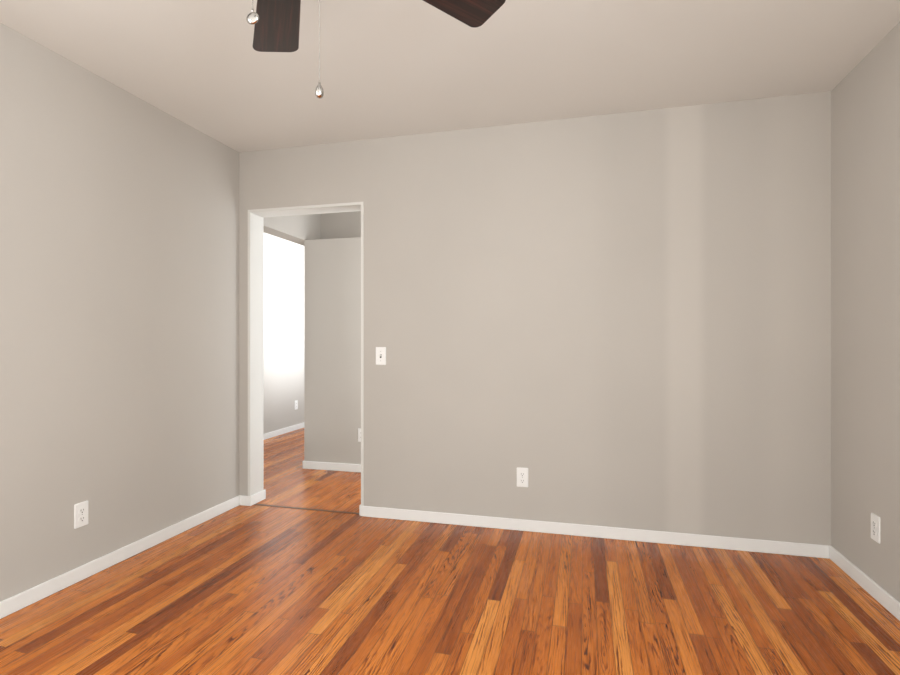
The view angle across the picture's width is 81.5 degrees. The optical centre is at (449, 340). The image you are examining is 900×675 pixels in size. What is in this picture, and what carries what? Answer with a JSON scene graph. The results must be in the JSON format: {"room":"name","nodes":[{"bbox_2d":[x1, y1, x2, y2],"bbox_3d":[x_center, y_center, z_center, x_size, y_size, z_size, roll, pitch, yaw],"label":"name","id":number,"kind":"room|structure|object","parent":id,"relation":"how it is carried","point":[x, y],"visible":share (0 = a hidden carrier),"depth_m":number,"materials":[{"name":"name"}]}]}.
{"room":"empty bedroom","nodes":[
{"label":"empty bedroom","id":0,"kind":"room"},
{"bbox_2d":[0,23,238,601],"bbox_3d":[-2.055,-0.085,1.577,0.150,2.530,4.525,0,0,14],"label":"wall","id":1,"kind":"structure","parent":0,"point":[119,216],"depth_m":2.58,"materials":[{"name":"paint"}]},
{"bbox_2d":[74,500,87,528],"bbox_3d":[-1.743,0.822,2.471,0.008,0.115,0.070,0,0,14],"label":"outlet","id":2,"kind":"object","parent":1,"relation":"attached to","point":[80,509],"visible":1,"depth_m":2.46,"materials":[{"name":"white plastic"}]},
{"bbox_2d":[0,495,239,618],"bbox_3d":[-1.977,1.096,1.557,0.013,0.068,4.225,0,0,14],"label":"baseboard","id":3,"kind":"structure","parent":1,"relation":"attached to","point":[8,606],"depth_m":2.58,"materials":[{"name":"paint"}]},
{"bbox_2d":[264,233,303,433],"bbox_3d":[-2.108,-0.085,6.368,0.150,2.430,5.025,0,0,14],"label":"wall","id":4,"kind":"structure","parent":0,"point":[283,259],"depth_m":6.34,"materials":[{"name":"paint"}]},
{"bbox_2d":[264,422,303,439],"bbox_3d":[-2.029,1.096,6.348,0.013,0.068,4.725,0,0,14],"label":"baseboard","id":5,"kind":"structure","parent":4,"relation":"attached to","point":[301,425],"depth_m":6.34,"materials":[{"name":"paint"}]},
{"bbox_2d":[264,214,320,245],"bbox_3d":[-1.419,-1.097,4.439,0.150,0.405,1.335,0,0,14],"label":"ceiling","id":6,"kind":"structure","parent":0,"point":[297,229],"depth_m":4.52,"materials":[{"name":"paint"}]},
{"bbox_2d":[304,237,360,463],"bbox_3d":[0.513,0.117,4.319,3.650,2.025,0.300,0,0,14],"label":"wall","id":7,"kind":"structure","parent":0,"point":[332,267],"depth_m":4.56,"materials":[{"name":"paint"}]},
{"bbox_2d":[303,461,360,471],"bbox_3d":[0.467,1.096,4.169,3.663,0.068,0.013,0,0,14],"label":"baseboard","id":8,"kind":"structure","parent":7,"relation":"attached to","point":[306,464],"depth_m":4.55,"materials":[{"name":"paint"}]},
{"bbox_2d":[358,428,360,441],"bbox_3d":[-0.760,0.811,4.490,0.070,0.115,0.008,0,0,14],"label":"outlet","id":9,"kind":"object","parent":7,"relation":"attached to","point":[359,429],"visible":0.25,"depth_m":4.49,"materials":[{"name":"white plastic"}]},
{"bbox_2d":[321,211,360,238],"bbox_3d":[0.569,-0.085,4.537,3.650,2.430,0.150,0,0,14],"label":"wall","id":10,"kind":"structure","parent":0,"point":[341,224],"depth_m":4.87,"materials":[{"name":"paint"}]},
{"bbox_2d":[0,428,899,674],"bbox_3d":[-0.259,1.190,3.631,5.100,0.120,9.400,0,0,14],"label":"floor","id":11,"kind":"structure","parent":0,"point":[254,589],"depth_m":2.21,"materials":[{"name":"brown wood"}]},
{"bbox_2d":[254,504,358,513],"bbox_3d":[-0.965,1.129,3.511,0.796,0.002,0.025,0,0,14],"label":"threshold","id":12,"kind":"object","parent":11,"relation":"on","point":[254,504],"visible":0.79,"depth_m":3.52,"materials":[{"name":"brown wood"}]},
{"bbox_2d":[0,0,899,152],"bbox_3d":[-0.259,-1.360,3.631,5.100,0.120,9.400,0,0,14],"label":"ceiling","id":13,"kind":"structure","parent":0,"point":[389,68],"depth_m":2.38,"materials":[{"name":"paint"}]},
{"bbox_2d":[246,0,505,98],"bbox_3d":[-0.394,-0.927,1.167,1.267,0.747,1.215,0,0,14],"label":"ceiling fan","id":14,"kind":"object","parent":13,"relation":"hanging from","point":[277,22],"depth_m":1.61,"materials":[{"name":"brown wood"}]},
{"bbox_2d":[239,91,830,545],"bbox_3d":[0.283,-0.085,3.232,3.700,2.530,0.150,0,0,14],"label":"wall","id":15,"kind":"structure","parent":0,"point":[630,312],"depth_m":3.02,"materials":[{"name":"paint"}]},
{"bbox_2d":[240,495,248,505],"bbox_3d":[-1.408,1.096,3.584,0.073,0.068,0.010,0,0,14],"label":"baseboard","id":16,"kind":"structure","parent":15,"relation":"attached to","point":[244,500],"depth_m":3.58,"materials":[{"name":"paint"}]},
{"bbox_2d":[249,489,265,505],"bbox_3d":[-1.346,1.096,3.653,0.013,0.068,0.176,0,0,14],"label":"baseboard","id":17,"kind":"structure","parent":15,"relation":"attached to","point":[253,499],"depth_m":3.64,"materials":[{"name":"paint"}]},
{"bbox_2d":[248,202,363,505],"bbox_3d":[-0.954,0.115,3.552,0.858,2.030,0.156,0,0,14],"label":"door frame","id":18,"kind":"structure","parent":15,"relation":"attached to","point":[256,217],"depth_m":3.61,"materials":[{"name":"paint"}]},
{"bbox_2d":[376,347,385,364],"bbox_3d":[-0.444,0.096,3.333,0.070,0.115,0.018,0,0,14],"label":"switch","id":19,"kind":"object","parent":15,"relation":"attached to","point":[380,351],"visible":1,"depth_m":3.33,"materials":[{"name":"white plastic"}]},
{"bbox_2d":[517,467,527,486],"bbox_3d":[0.432,0.814,3.112,0.070,0.115,0.008,0,0,14],"label":"wall outlet","id":20,"kind":"object","parent":15,"relation":"attached to","point":[522,473],"visible":1,"depth_m":3.11,"materials":[{"name":"white plastic"}]},
{"bbox_2d":[361,506,828,558],"bbox_3d":[0.696,1.096,3.040,2.629,0.068,0.010,0,0,14],"label":"baseboard","id":21,"kind":"structure","parent":15,"relation":"attached to","point":[686,539],"depth_m":2.98,"materials":[{"name":"paint"}]},
{"bbox_2d":[831,22,899,601],"bbox_3d":[2.137,-0.085,3.011,0.150,2.530,9.400,0,0,14],"label":"wall","id":22,"kind":"structure","parent":0,"point":[865,105],"depth_m":2.37,"materials":[{"name":"paint"}]},
{"bbox_2d":[829,545,899,620],"bbox_3d":[1.448,1.096,0.671,0.013,0.068,4.225,0,0,14],"label":"baseboard","id":23,"kind":"structure","parent":22,"relation":"attached to","point":[878,593],"depth_m":2.35,"materials":[{"name":"paint"}]},
{"bbox_2d":[871,513,879,543],"bbox_3d":[1.871,0.823,2.299,0.008,0.115,0.070,0,0,14],"label":"outlet","id":24,"kind":"object","parent":22,"relation":"attached to","point":[875,520],"visible":1,"depth_m":2.29,"materials":[{"name":"white plastic"}]}
]}

